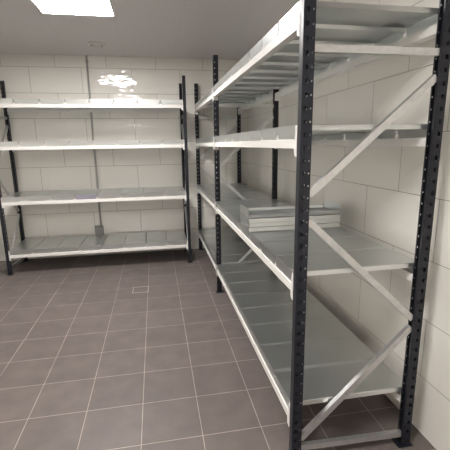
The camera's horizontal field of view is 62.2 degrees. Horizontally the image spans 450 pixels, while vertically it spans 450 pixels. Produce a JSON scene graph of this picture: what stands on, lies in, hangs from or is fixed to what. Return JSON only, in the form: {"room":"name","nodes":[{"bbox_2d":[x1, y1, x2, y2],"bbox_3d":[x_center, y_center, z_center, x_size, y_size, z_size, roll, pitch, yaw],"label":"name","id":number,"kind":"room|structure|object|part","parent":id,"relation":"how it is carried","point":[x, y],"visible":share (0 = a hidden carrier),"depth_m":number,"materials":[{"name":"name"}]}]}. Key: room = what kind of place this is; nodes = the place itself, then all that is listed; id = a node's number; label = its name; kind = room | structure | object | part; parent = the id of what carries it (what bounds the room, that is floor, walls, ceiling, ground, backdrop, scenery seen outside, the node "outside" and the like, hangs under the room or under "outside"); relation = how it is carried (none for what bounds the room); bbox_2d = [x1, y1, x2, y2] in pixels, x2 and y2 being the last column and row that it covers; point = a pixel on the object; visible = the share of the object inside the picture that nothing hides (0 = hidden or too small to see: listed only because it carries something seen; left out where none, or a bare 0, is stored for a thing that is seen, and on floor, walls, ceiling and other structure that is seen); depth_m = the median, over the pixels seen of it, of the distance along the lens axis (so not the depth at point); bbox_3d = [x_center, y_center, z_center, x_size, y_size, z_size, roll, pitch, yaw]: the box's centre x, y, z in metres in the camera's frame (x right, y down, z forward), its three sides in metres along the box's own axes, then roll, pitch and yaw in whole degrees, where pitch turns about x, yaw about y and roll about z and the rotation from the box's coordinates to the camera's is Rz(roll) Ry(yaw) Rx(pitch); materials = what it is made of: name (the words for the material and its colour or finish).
{"room":"storage room","nodes":[
{"label":"storage room","id":0,"kind":"room"},
{"bbox_2d":[0,54,246,260],"bbox_3d":[-1.389,-0.887,5.101,3.690,2.610,0.120,-3,12,-10],"label":"wall","id":1,"kind":"structure","parent":0,"point":[24,76],"depth_m":4.98,"materials":[{"name":"tile"}]},
{"bbox_2d":[85,55,101,225],"bbox_3d":[-1.729,-1.061,4.922,0.044,2.185,0.029,-3,12,-10],"label":"conduit","id":2,"kind":"object","parent":1,"relation":"attached to","point":[86,59],"visible":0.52,"depth_m":4.89,"materials":[{"name":"grey"}]},
{"bbox_2d":[95,225,103,234],"bbox_3d":[-1.738,0.082,5.162,0.112,0.144,0.033,-3,12,-10],"label":"junction box","id":3,"kind":"object","parent":1,"relation":"attached to","point":[99,230],"visible":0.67,"depth_m":5.15,"materials":[{"name":"grey plastic"}]},
{"bbox_2d":[0,0,299,59],"bbox_3d":[-0.569,-1.274,0.389,3.690,0.120,9.320,-3,12,-10],"label":"ceiling","id":4,"kind":"structure","parent":0,"point":[188,29],"depth_m":3.63,"materials":[{"name":"white paint"}]},
{"bbox_2d":[31,0,114,16],"bbox_3d":[-1.208,-1.772,2.943,0.594,0.032,0.594,-3,12,-10],"label":"recessed light","id":5,"kind":"object","parent":4,"relation":"in","point":[66,7],"visible":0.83,"depth_m":3.06,"materials":[{"name":"white paint"}]},
{"bbox_2d":[88,41,104,47],"bbox_3d":[-1.428,-2.006,4.152,0.188,0.020,0.188,-3,12,-10],"label":"ceiling vent","id":6,"kind":"object","parent":4,"relation":"in","point":[95,44],"visible":1,"depth_m":4.12,"materials":[{"name":"white plastic"}]},
{"bbox_2d":[0,248,435,449],"bbox_3d":[-0.531,1.394,0.968,3.690,0.120,9.320,-3,12,-10],"label":"floor","id":7,"kind":"structure","parent":0,"point":[88,361],"depth_m":2.56,"materials":[{"name":"tile"}]},
{"bbox_2d":[0,75,192,275],"bbox_3d":[-1.585,-0.635,4.707,2.224,2.290,0.624,-3,12,-10],"label":"storage rack","id":8,"kind":"object","parent":7,"relation":"on","point":[181,111],"visible":0.91,"depth_m":4.53,"materials":[{"name":"white metal"}]},
{"bbox_3d":[-2.597,-0.522,4.251,0.037,2.290,0.048,-3,12,-10],"label":"upright post","id":9,"kind":"part","parent":8,"relation":"part of","materials":[{"name":"black metal"}]},
{"bbox_2d":[0,141,25,146],"bbox_3d":[-2.502,-0.966,4.462,0.264,0.056,0.595,-3,12,-10],"label":"panel","id":10,"kind":"object","parent":8,"relation":"on","point":[13,143],"visible":0.65,"depth_m":4.18,"materials":[{"name":"grey metal"}]},
{"bbox_3d":[-2.698,-0.636,4.784,0.037,2.290,0.048,-3,12,-10],"label":"upright post","id":11,"kind":"part","parent":8,"relation":"part of","materials":[{"name":"black metal"}]},
{"bbox_2d":[0,98,28,108],"bbox_3d":[-2.509,-1.415,4.364,0.264,0.056,0.595,-3,12,-10],"label":"panel","id":12,"kind":"object","parent":8,"relation":"on","point":[2,100],"visible":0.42,"depth_m":4.09,"materials":[{"name":"white metal"}]},
{"bbox_2d":[2,191,38,201],"bbox_3d":[-2.494,-0.355,4.594,0.264,0.056,0.595,-3,12,-10],"label":"panel","id":13,"kind":"object","parent":8,"relation":"on","point":[19,196],"visible":0.91,"depth_m":4.37,"materials":[{"name":"grey metal"}]},
{"bbox_2d":[9,238,45,254],"bbox_3d":[-2.485,0.264,4.729,0.264,0.056,0.595,-3,12,-10],"label":"panel","id":14,"kind":"object","parent":8,"relation":"on","point":[26,246],"visible":0.94,"depth_m":4.60,"materials":[{"name":"grey metal"}]},
{"bbox_2d":[19,141,44,146],"bbox_3d":[-2.242,-0.980,4.508,0.264,0.056,0.595,-3,12,-10],"label":"panel","id":15,"kind":"object","parent":8,"relation":"on","point":[22,143],"visible":0.67,"depth_m":4.22,"materials":[{"name":"grey metal"}]},
{"bbox_2d":[14,99,51,108],"bbox_3d":[-2.248,-1.429,4.411,0.264,0.056,0.595,-3,12,-10],"label":"panel","id":16,"kind":"object","parent":8,"relation":"on","point":[17,101],"visible":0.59,"depth_m":4.13,"materials":[{"name":"white metal"}]},
{"bbox_2d":[26,190,61,200],"bbox_3d":[-2.233,-0.369,4.641,0.264,0.056,0.595,-3,12,-10],"label":"panel","id":17,"kind":"object","parent":8,"relation":"on","point":[41,195],"visible":0.94,"depth_m":4.42,"materials":[{"name":"grey metal"}]},
{"bbox_2d":[33,236,66,253],"bbox_3d":[-2.224,0.250,4.775,0.264,0.056,0.595,-3,12,-10],"label":"panel","id":18,"kind":"object","parent":8,"relation":"on","point":[48,245],"visible":0.92,"depth_m":4.64,"materials":[{"name":"grey metal"}]},
{"bbox_2d":[39,99,73,108],"bbox_3d":[-1.988,-1.443,4.457,0.264,0.056,0.595,-3,12,-10],"label":"panel","id":19,"kind":"object","parent":8,"relation":"on","point":[43,101],"visible":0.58,"depth_m":4.18,"materials":[{"name":"white metal"}]},
{"bbox_2d":[44,141,70,145],"bbox_3d":[-1.981,-0.993,4.555,0.264,0.056,0.595,-3,12,-10],"label":"panel","id":20,"kind":"object","parent":8,"relation":"on","point":[47,143],"visible":0.78,"depth_m":4.27,"materials":[{"name":"grey metal"}]},
{"bbox_2d":[50,189,82,199],"bbox_3d":[-1.973,-0.383,4.687,0.264,0.056,0.595,-3,12,-10],"label":"panel","id":21,"kind":"object","parent":8,"relation":"on","point":[64,194],"visible":0.9,"depth_m":4.43,"materials":[{"name":"grey metal"}]},
{"bbox_2d":[56,235,86,251],"bbox_3d":[-1.964,0.236,4.822,0.264,0.056,0.595,-3,12,-10],"label":"panel","id":22,"kind":"object","parent":8,"relation":"on","point":[71,243],"visible":0.93,"depth_m":4.70,"materials":[{"name":"grey metal"}]},
{"bbox_2d":[65,99,95,108],"bbox_3d":[-1.727,-1.457,4.504,0.264,0.056,0.595,-3,12,-10],"label":"panel","id":23,"kind":"object","parent":8,"relation":"on","point":[68,101],"visible":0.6,"depth_m":4.22,"materials":[{"name":"white metal"}]},
{"bbox_2d":[69,141,97,145],"bbox_3d":[-1.721,-1.007,4.601,0.264,0.056,0.595,-3,12,-10],"label":"panel","id":24,"kind":"object","parent":8,"relation":"on","point":[72,143],"visible":0.8,"depth_m":4.32,"materials":[{"name":"grey metal"}]},
{"bbox_2d":[74,189,102,199],"bbox_3d":[-1.712,-0.396,4.734,0.264,0.056,0.595,-3,12,-10],"label":"panel","id":25,"kind":"object","parent":8,"relation":"on","point":[85,193],"visible":0.95,"depth_m":4.48,"materials":[{"name":"grey metal"}]},
{"bbox_2d":[79,234,106,250],"bbox_3d":[-1.703,0.222,4.868,0.264,0.056,0.595,-3,12,-10],"label":"panel","id":26,"kind":"object","parent":8,"relation":"on","point":[92,242],"visible":0.96,"depth_m":4.74,"materials":[{"name":"grey metal"}]},
{"bbox_2d":[89,99,116,108],"bbox_3d":[-1.466,-1.470,4.550,0.264,0.056,0.595,-3,12,-10],"label":"panel","id":27,"kind":"object","parent":8,"relation":"on","point":[92,101],"visible":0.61,"depth_m":4.27,"materials":[{"name":"white metal"}]},
{"bbox_2d":[93,140,116,144],"bbox_3d":[-1.460,-1.021,4.648,0.264,0.056,0.595,-3,12,-10],"label":"panel","id":28,"kind":"object","parent":8,"relation":"on","point":[98,142],"visible":0.77,"depth_m":4.36,"materials":[{"name":"grey metal"}]},
{"bbox_2d":[98,188,123,198],"bbox_3d":[-1.452,-0.410,4.780,0.264,0.056,0.595,-3,12,-10],"label":"panel","id":29,"kind":"object","parent":8,"relation":"on","point":[111,192],"visible":0.94,"depth_m":4.54,"materials":[{"name":"grey metal"}]},
{"bbox_2d":[102,233,126,248],"bbox_3d":[-1.443,0.208,4.914,0.264,0.056,0.595,-3,12,-10],"label":"panel","id":30,"kind":"object","parent":8,"relation":"on","point":[112,241],"visible":0.98,"depth_m":4.78,"materials":[{"name":"grey metal"}]},
{"bbox_2d":[113,99,137,108],"bbox_3d":[-1.206,-1.484,4.597,0.264,0.056,0.595,-3,12,-10],"label":"panel","id":31,"kind":"object","parent":8,"relation":"on","point":[116,101],"visible":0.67,"depth_m":4.32,"materials":[{"name":"white metal"}]},
{"bbox_2d":[117,140,139,144],"bbox_3d":[-1.200,-1.035,4.694,0.264,0.056,0.595,-3,12,-10],"label":"panel","id":32,"kind":"object","parent":8,"relation":"on","point":[119,142],"visible":0.85,"depth_m":4.41,"materials":[{"name":"grey metal"}]},
{"bbox_2d":[120,187,143,197],"bbox_3d":[-1.191,-0.424,4.827,0.264,0.056,0.595,-3,12,-10],"label":"panel","id":33,"kind":"object","parent":8,"relation":"on","point":[127,192],"visible":0.98,"depth_m":4.59,"materials":[{"name":"grey metal"}]},
{"bbox_2d":[124,232,146,247],"bbox_3d":[-1.182,0.195,4.961,0.264,0.056,0.595,-3,12,-10],"label":"panel","id":34,"kind":"object","parent":8,"relation":"on","point":[133,240],"visible":1,"depth_m":4.82,"materials":[{"name":"grey metal"}]},
{"bbox_2d":[137,99,159,108],"bbox_3d":[-0.945,-1.498,4.643,0.264,0.056,0.595,-3,12,-10],"label":"panel","id":35,"kind":"object","parent":8,"relation":"on","point":[140,101],"visible":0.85,"depth_m":4.37,"materials":[{"name":"white metal"}]},
{"bbox_2d":[140,140,161,144],"bbox_3d":[-0.939,-1.048,4.741,0.264,0.056,0.595,-3,12,-10],"label":"panel","id":36,"kind":"object","parent":8,"relation":"on","point":[143,142],"visible":1,"depth_m":4.46,"materials":[{"name":"grey metal"}]},
{"bbox_2d":[143,187,163,196],"bbox_3d":[-0.930,-0.438,4.873,0.264,0.056,0.595,-3,12,-10],"label":"panel","id":37,"kind":"object","parent":8,"relation":"on","point":[148,191],"visible":0.99,"depth_m":4.65,"materials":[{"name":"grey metal"}]},
{"bbox_2d":[146,231,166,246],"bbox_3d":[-0.922,0.181,5.007,0.264,0.056,0.595,-3,12,-10],"label":"panel","id":38,"kind":"object","parent":8,"relation":"on","point":[152,238],"visible":1,"depth_m":4.86,"materials":[{"name":"grey metal"}]},
{"bbox_2d":[160,100,181,108],"bbox_3d":[-0.685,-1.512,4.690,0.264,0.056,0.595,-3,12,-10],"label":"panel","id":39,"kind":"object","parent":8,"relation":"on","point":[163,102],"visible":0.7,"depth_m":4.41,"materials":[{"name":"white metal"}]},
{"bbox_2d":[162,139,183,144],"bbox_3d":[-0.678,-1.062,4.787,0.264,0.056,0.595,-3,12,-10],"label":"panel","id":40,"kind":"object","parent":8,"relation":"on","point":[165,142],"visible":0.82,"depth_m":4.50,"materials":[{"name":"grey metal"}]},
{"bbox_2d":[164,186,184,195],"bbox_3d":[-0.670,-0.451,4.920,0.264,0.056,0.595,-3,12,-10],"label":"panel","id":41,"kind":"object","parent":8,"relation":"on","point":[171,190],"visible":1,"depth_m":4.66,"materials":[{"name":"grey metal"}]},
{"bbox_2d":[166,230,187,244],"bbox_3d":[-0.661,0.167,5.054,0.264,0.056,0.595,-3,12,-10],"label":"panel","id":42,"kind":"object","parent":8,"relation":"on","point":[178,237],"visible":1,"depth_m":4.94,"materials":[{"name":"grey metal"}]},
{"bbox_3d":[-0.573,-0.748,5.162,0.037,2.290,0.048,-3,12,-10],"label":"upright post","id":43,"kind":"part","parent":8,"relation":"part of","materials":[{"name":"metal"}]},
{"bbox_3d":[-0.472,-0.634,4.630,0.037,2.290,0.048,-3,12,-10],"label":"upright post","id":44,"kind":"part","parent":8,"relation":"part of","materials":[{"name":"metal"}]},
{"bbox_2d":[132,286,148,292],"bbox_3d":[-0.895,0.686,3.966,0.166,0.002,0.166,-3,12,-10],"label":"floor drain","id":45,"kind":"object","parent":7,"relation":"on","point":[144,288],"visible":1,"depth_m":3.97,"materials":[{"name":"silver metal"}]},
{"bbox_2d":[194,0,449,449],"bbox_3d":[0.260,-0.385,3.434,0.652,2.290,3.855,-3,12,-10],"label":"storage rack","id":46,"kind":"object","parent":7,"relation":"on","point":[303,27],"visible":0.77,"depth_m":1.68,"materials":[{"name":"white metal"}]},
{"bbox_3d":[-0.371,-0.760,5.206,0.048,2.290,0.037,-3,12,-10],"label":"upright post","id":47,"kind":"part","parent":46,"relation":"part of","materials":[{"name":"black metal"}]},
{"bbox_2d":[199,228,234,235],"bbox_3d":[-0.046,0.103,5.294,0.623,0.056,0.264,-3,12,-10],"label":"panel","id":48,"kind":"object","parent":46,"relation":"on","point":[223,230],"visible":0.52,"depth_m":5.29,"materials":[{"name":"grey metal"}]},
{"bbox_3d":[-0.074,-0.425,3.638,0.048,2.290,0.037,-3,12,-10],"label":"upright post","id":49,"kind":"part","parent":46,"relation":"part of","materials":[{"name":"black metal"}]},
{"bbox_2d":[201,232,238,241],"bbox_3d":[0.003,0.158,5.039,0.623,0.056,0.264,-3,12,-10],"label":"panel","id":50,"kind":"object","parent":46,"relation":"on","point":[227,234],"visible":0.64,"depth_m":5.01,"materials":[{"name":"grey metal"}]},
{"bbox_2d":[198,183,243,189],"bbox_3d":[-0.055,-0.529,5.157,0.623,0.056,0.264,-3,12,-10],"label":"panel","id":51,"kind":"object","parent":46,"relation":"on","point":[199,185],"visible":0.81,"depth_m":5.18,"materials":[{"name":"grey metal"}]},
{"bbox_2d":[197,100,249,105],"bbox_3d":[-0.021,-1.520,4.675,0.623,0.056,0.264,-3,12,-10],"label":"panel","id":52,"kind":"object","parent":46,"relation":"on","point":[198,102],"visible":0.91,"depth_m":4.78,"materials":[{"name":"grey metal"}]},
{"bbox_2d":[204,236,243,245],"bbox_3d":[0.051,0.213,4.784,0.623,0.056,0.264,-3,12,-10],"label":"panel","id":53,"kind":"object","parent":46,"relation":"on","point":[223,239],"visible":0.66,"depth_m":4.75,"materials":[{"name":"grey metal"}]},
{"bbox_2d":[200,185,248,191],"bbox_3d":[-0.006,-0.474,4.902,0.623,0.056,0.264,-3,12,-10],"label":"panel","id":54,"kind":"object","parent":46,"relation":"on","point":[233,186],"visible":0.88,"depth_m":4.92,"materials":[{"name":"grey metal"}]},
{"bbox_2d":[206,241,248,251],"bbox_3d":[0.099,0.267,4.529,0.623,0.056,0.264,-3,12,-10],"label":"panel","id":55,"kind":"object","parent":46,"relation":"on","point":[228,244],"visible":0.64,"depth_m":4.51,"materials":[{"name":"grey metal"}]},
{"bbox_2d":[200,97,254,103],"bbox_3d":[0.027,-1.465,4.420,0.623,0.056,0.264,-3,12,-10],"label":"panel","id":56,"kind":"object","parent":46,"relation":"on","point":[201,99],"visible":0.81,"depth_m":4.54,"materials":[{"name":"grey metal"}]},
{"bbox_2d":[202,187,254,194],"bbox_3d":[0.042,-0.420,4.647,0.623,0.056,0.264,-3,12,-10],"label":"panel","id":57,"kind":"object","parent":46,"relation":"on","point":[239,188],"visible":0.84,"depth_m":4.64,"materials":[{"name":"grey metal"}]},
{"bbox_2d":[209,247,254,259],"bbox_3d":[0.148,0.322,4.275,0.623,0.056,0.264,-3,12,-10],"label":"panel","id":58,"kind":"object","parent":46,"relation":"on","point":[228,251],"visible":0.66,"depth_m":4.25,"materials":[{"name":"grey metal"}]},
{"bbox_2d":[203,94,261,101],"bbox_3d":[0.076,-1.411,4.165,0.623,0.056,0.264,-3,12,-10],"label":"panel","id":59,"kind":"object","parent":46,"relation":"on","point":[204,96],"visible":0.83,"depth_m":4.28,"materials":[{"name":"grey metal"}]},
{"bbox_2d":[205,189,259,197],"bbox_3d":[0.090,-0.365,4.392,0.623,0.056,0.264,-3,12,-10],"label":"panel","id":60,"kind":"object","parent":46,"relation":"on","point":[255,190],"visible":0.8,"depth_m":4.40,"materials":[{"name":"grey metal"}]},
{"bbox_2d":[226,210,239,221],"bbox_3d":[0.340,-0.084,3.079,0.623,0.056,0.264,-3,12,-10],"label":"panel","id":61,"kind":"object","parent":46,"relation":"on","point":[230,213],"visible":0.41,"depth_m":3.04,"materials":[{"name":"grey metal"}]},
{"bbox_2d":[233,216,239,229],"bbox_3d":[0.388,-0.029,2.824,0.623,0.056,0.264,-3,12,-10],"label":"panel","id":62,"kind":"object","parent":46,"relation":"on","point":[236,219],"visible":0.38,"depth_m":2.78,"materials":[{"name":"grey metal"}]},
{"bbox_2d":[213,253,261,265],"bbox_3d":[0.196,0.376,4.020,0.623,0.056,0.264,-3,12,-10],"label":"panel","id":63,"kind":"object","parent":46,"relation":"on","point":[253,257],"visible":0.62,"depth_m":3.98,"materials":[{"name":"grey metal"}]},
{"bbox_2d":[206,91,268,98],"bbox_3d":[0.124,-1.356,3.911,0.623,0.056,0.264,-3,12,-10],"label":"panel","id":64,"kind":"object","parent":46,"relation":"on","point":[207,93],"visible":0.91,"depth_m":4.02,"materials":[{"name":"grey metal"}]},
{"bbox_2d":[208,192,266,201],"bbox_3d":[0.139,-0.310,4.137,0.623,0.056,0.264,-3,12,-10],"label":"panel","id":65,"kind":"object","parent":46,"relation":"on","point":[251,193],"visible":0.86,"depth_m":4.14,"materials":[{"name":"grey metal"}]},
{"bbox_3d":[0.200,-0.791,5.308,0.048,2.290,0.037,-3,12,-10],"label":"upright post","id":66,"kind":"part","parent":46,"relation":"part of","materials":[{"name":"black metal"}]},
{"bbox_2d":[209,88,272,95],"bbox_3d":[0.172,-1.302,3.656,0.623,0.056,0.264,-3,12,-10],"label":"panel","id":67,"kind":"object","parent":46,"relation":"on","point":[263,91],"visible":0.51,"depth_m":3.74,"materials":[{"name":"grey metal"}]},
{"bbox_2d":[212,195,271,204],"bbox_3d":[0.187,-0.256,3.883,0.623,0.056,0.264,-3,12,-10],"label":"panel","id":68,"kind":"object","parent":46,"relation":"on","point":[258,197],"visible":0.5,"depth_m":3.86,"materials":[{"name":"grey metal"}]},
{"bbox_2d":[217,261,270,276],"bbox_3d":[0.252,0.439,3.726,0.623,0.056,0.264,-3,12,-10],"label":"panel","id":69,"kind":"object","parent":46,"relation":"on","point":[250,266],"visible":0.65,"depth_m":3.70,"materials":[{"name":"grey metal"}]},
{"bbox_2d":[240,224,248,238],"bbox_3d":[0.436,0.025,2.569,0.623,0.056,0.264,-3,12,-10],"label":"panel","id":70,"kind":"object","parent":46,"relation":"on","point":[244,231],"visible":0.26,"depth_m":2.51,"materials":[{"name":"grey metal"}]},
{"bbox_2d":[240,220,339,231],"bbox_3d":[0.432,-0.013,2.542,0.623,0.028,0.264,-3,12,-10],"label":"panel","id":71,"kind":"object","parent":70,"relation":"on","point":[321,225],"visible":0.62,"depth_m":2.41,"materials":[{"name":"grey metal"}]},
{"bbox_2d":[240,216,339,226],"bbox_3d":[0.434,-0.042,2.541,0.623,0.028,0.264,-3,12,-10],"label":"panel","id":72,"kind":"object","parent":71,"relation":"on","point":[262,224],"visible":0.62,"depth_m":2.40,"materials":[{"name":"grey metal"}]},
{"bbox_2d":[240,212,340,222],"bbox_3d":[0.430,-0.068,2.526,0.623,0.028,0.264,-3,12,-10],"label":"panel","id":73,"kind":"object","parent":72,"relation":"on","point":[325,216],"visible":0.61,"depth_m":2.40,"materials":[{"name":"grey metal"}]},
{"bbox_2d":[240,200,340,217],"bbox_3d":[0.432,-0.112,2.521,0.623,0.056,0.264,-3,12,-10],"label":"panel","id":74,"kind":"object","parent":73,"relation":"on","point":[328,207],"visible":0.91,"depth_m":2.54,"materials":[{"name":"grey metal"}]},
{"bbox_2d":[220,135,276,141],"bbox_3d":[0.283,-0.744,3.202,0.623,0.056,0.264,-3,12,-10],"label":"panel","id":75,"kind":"object","parent":46,"relation":"on","point":[222,137],"visible":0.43,"depth_m":3.14,"materials":[{"name":"grey metal"}]},
{"bbox_2d":[222,270,278,286],"bbox_3d":[0.300,0.494,3.471,0.623,0.056,0.264,-3,12,-10],"label":"panel","id":76,"kind":"object","parent":46,"relation":"on","point":[260,275],"visible":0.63,"depth_m":3.44,"materials":[{"name":"grey metal"}]},
{"bbox_2d":[216,199,284,210],"bbox_3d":[0.243,-0.193,3.588,0.623,0.056,0.264,-3,12,-10],"label":"panel","id":77,"kind":"object","parent":46,"relation":"on","point":[219,204],"visible":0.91,"depth_m":3.58,"materials":[{"name":"grey metal"}]},
{"bbox_2d":[214,81,287,90],"bbox_3d":[0.228,-1.239,3.362,0.623,0.056,0.264,-3,12,-10],"label":"panel","id":78,"kind":"object","parent":46,"relation":"on","point":[216,86],"visible":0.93,"depth_m":3.46,"materials":[{"name":"grey metal"}]},
{"bbox_2d":[225,134,276,141],"bbox_3d":[0.331,-0.690,2.947,0.623,0.056,0.264,-3,12,-10],"label":"panel","id":79,"kind":"object","parent":46,"relation":"on","point":[228,137],"visible":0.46,"depth_m":2.87,"materials":[{"name":"grey metal"}]},
{"bbox_2d":[215,136,286,141],"bbox_3d":[0.234,-0.799,3.457,0.623,0.056,0.264,-3,12,-10],"label":"panel","id":80,"kind":"object","parent":46,"relation":"on","point":[217,138],"visible":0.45,"depth_m":3.40,"materials":[{"name":"grey metal"}]},
{"bbox_2d":[221,203,291,215],"bbox_3d":[0.291,-0.138,3.334,0.623,0.056,0.264,-3,12,-10],"label":"panel","id":81,"kind":"object","parent":46,"relation":"on","point":[224,209],"visible":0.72,"depth_m":3.36,"materials":[{"name":"grey metal"}]},
{"bbox_2d":[227,279,289,298],"bbox_3d":[0.348,0.548,3.216,0.623,0.056,0.264,-3,12,-10],"label":"panel","id":82,"kind":"object","parent":46,"relation":"on","point":[249,287],"visible":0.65,"depth_m":3.19,"materials":[{"name":"grey metal"}]},
{"bbox_2d":[219,76,298,87],"bbox_3d":[0.276,-1.184,3.107,0.623,0.056,0.264,-3,12,-10],"label":"panel","id":83,"kind":"object","parent":46,"relation":"on","point":[221,81],"visible":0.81,"depth_m":3.19,"materials":[{"name":"grey metal"}]},
{"bbox_2d":[224,70,298,81],"bbox_3d":[0.325,-1.129,2.852,0.623,0.056,0.264,-3,12,-10],"label":"panel","id":84,"kind":"object","parent":46,"relation":"on","point":[276,76],"visible":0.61,"depth_m":2.93,"materials":[{"name":"grey metal"}]},
{"bbox_3d":[0.498,-0.455,3.740,0.048,2.290,0.037,-3,12,-10],"label":"upright post","id":85,"kind":"part","parent":46,"relation":"part of","materials":[{"name":"black metal"}]},
{"bbox_2d":[233,290,318,312],"bbox_3d":[0.397,0.603,2.961,0.623,0.056,0.264,-3,12,-10],"label":"panel","id":86,"kind":"object","parent":46,"relation":"on","point":[263,299],"visible":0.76,"depth_m":2.94,"materials":[{"name":"grey metal"}]},
{"bbox_2d":[232,133,324,141],"bbox_3d":[0.379,-0.635,2.693,0.623,0.056,0.264,-3,12,-10],"label":"panel","id":87,"kind":"object","parent":46,"relation":"on","point":[236,136],"visible":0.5,"depth_m":2.69,"materials":[{"name":"grey metal"}]},
{"bbox_2d":[231,62,327,75],"bbox_3d":[0.373,-1.075,2.597,0.623,0.056,0.264,-3,12,-10],"label":"panel","id":88,"kind":"object","parent":46,"relation":"on","point":[261,68],"visible":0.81,"depth_m":2.65,"materials":[{"name":"grey metal"}]},
{"bbox_2d":[241,301,334,329],"bbox_3d":[0.445,0.658,2.707,0.623,0.056,0.264,-3,12,-10],"label":"panel","id":89,"kind":"object","parent":46,"relation":"on","point":[277,313],"visible":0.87,"depth_m":2.69,"materials":[{"name":"grey metal"}]},
{"bbox_2d":[240,131,343,140],"bbox_3d":[0.428,-0.581,2.438,0.623,0.056,0.264,-3,12,-10],"label":"panel","id":90,"kind":"object","parent":46,"relation":"on","point":[244,136],"visible":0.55,"depth_m":2.44,"materials":[{"name":"grey metal"}]},
{"bbox_2d":[239,52,347,68],"bbox_3d":[0.421,-1.020,2.343,0.623,0.056,0.264,-3,12,-10],"label":"panel","id":91,"kind":"object","parent":46,"relation":"on","point":[273,60],"visible":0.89,"depth_m":2.40,"materials":[{"name":"grey metal"}]},
{"bbox_2d":[249,317,353,349],"bbox_3d":[0.493,0.712,2.452,0.623,0.056,0.264,-3,12,-10],"label":"panel","id":92,"kind":"object","parent":46,"relation":"on","point":[328,327],"visible":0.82,"depth_m":2.43,"materials":[{"name":"grey metal"}]},
{"bbox_3d":[0.320,0.020,1.560,0.048,2.290,0.037,-3,12,-10],"label":"upright post","id":93,"kind":"part","parent":46,"relation":"part of","materials":[{"name":"black metal"}]},
{"bbox_2d":[249,227,359,249],"bbox_3d":[0.484,0.080,2.315,0.623,0.056,0.264,-3,12,-10],"label":"panel","id":94,"kind":"object","parent":46,"relation":"on","point":[257,237],"visible":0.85,"depth_m":2.29,"materials":[{"name":"grey metal"}]},
{"bbox_2d":[249,39,362,60],"bbox_3d":[0.470,-0.966,2.088,0.623,0.056,0.264,-3,12,-10],"label":"panel","id":95,"kind":"object","parent":46,"relation":"on","point":[289,49],"visible":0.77,"depth_m":2.17,"materials":[{"name":"grey metal"}]},
{"bbox_2d":[249,130,366,140],"bbox_3d":[0.476,-0.526,2.183,0.623,0.056,0.264,-3,12,-10],"label":"panel","id":96,"kind":"object","parent":46,"relation":"on","point":[255,135],"visible":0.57,"depth_m":2.20,"materials":[{"name":"grey metal"}]},
{"bbox_2d":[260,335,375,376],"bbox_3d":[0.542,0.767,2.197,0.623,0.056,0.264,-3,12,-10],"label":"panel","id":97,"kind":"object","parent":46,"relation":"on","point":[276,357],"visible":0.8,"depth_m":2.18,"materials":[{"name":"grey metal"}]},
{"bbox_2d":[261,236,386,263],"bbox_3d":[0.533,0.135,2.060,0.623,0.056,0.264,-3,12,-10],"label":"panel","id":98,"kind":"object","parent":46,"relation":"on","point":[269,249],"visible":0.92,"depth_m":2.04,"materials":[{"name":"grey metal"}]},
{"bbox_2d":[262,127,395,139],"bbox_3d":[0.524,-0.471,1.928,0.623,0.056,0.264,-3,12,-10],"label":"panel","id":99,"kind":"object","parent":46,"relation":"on","point":[271,133],"visible":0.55,"depth_m":1.92,"materials":[{"name":"grey metal"}]},
{"bbox_2d":[262,22,403,48],"bbox_3d":[0.518,-0.911,1.833,0.623,0.056,0.264,-3,12,-10],"label":"panel","id":100,"kind":"object","parent":46,"relation":"on","point":[322,36],"visible":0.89,"depth_m":1.87,"materials":[{"name":"grey metal"}]},
{"bbox_2d":[274,359,401,406],"bbox_3d":[0.590,0.821,1.942,0.623,0.056,0.264,-3,12,-10],"label":"panel","id":101,"kind":"object","parent":46,"relation":"on","point":[321,383],"visible":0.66,"depth_m":1.91,"materials":[{"name":"grey metal"}]},
{"bbox_2d":[275,248,415,280],"bbox_3d":[0.581,0.189,1.805,0.623,0.056,0.264,-3,12,-10],"label":"panel","id":102,"kind":"object","parent":46,"relation":"on","point":[321,263],"visible":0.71,"depth_m":1.76,"materials":[{"name":"grey metal"}]},
{"bbox_2d":[277,124,428,139],"bbox_3d":[0.573,-0.417,1.674,0.623,0.056,0.264,-3,12,-10],"label":"panel","id":103,"kind":"object","parent":46,"relation":"on","point":[404,130],"visible":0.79,"depth_m":1.58,"materials":[{"name":"grey metal"}]},
{"bbox_2d":[279,0,438,35],"bbox_3d":[0.566,-0.857,1.578,0.623,0.056,0.264,-3,12,-10],"label":"panel","id":104,"kind":"object","parent":46,"relation":"on","point":[329,15],"visible":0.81,"depth_m":1.58,"materials":[{"name":"grey metal"}]},
{"bbox_3d":[0.903,1.085,1.899,0.080,0.050,0.063,-3,12,-10],"label":"foot plate","id":105,"kind":"part","parent":46,"relation":"part of","materials":[{"name":"blue paint"}]},
{"bbox_3d":[0.892,-0.010,1.662,0.048,2.290,0.037,-3,12,-10],"label":"upright post","id":106,"kind":"part","parent":46,"relation":"part of","materials":[{"name":"black metal"}]},
{"bbox_2d":[247,0,449,449],"bbox_3d":[1.205,-0.032,0.991,0.120,2.610,9.080,-3,12,-10],"label":"wall","id":107,"kind":"structure","parent":0,"point":[377,193],"depth_m":2.18,"materials":[{"name":"tile"}]}
]}

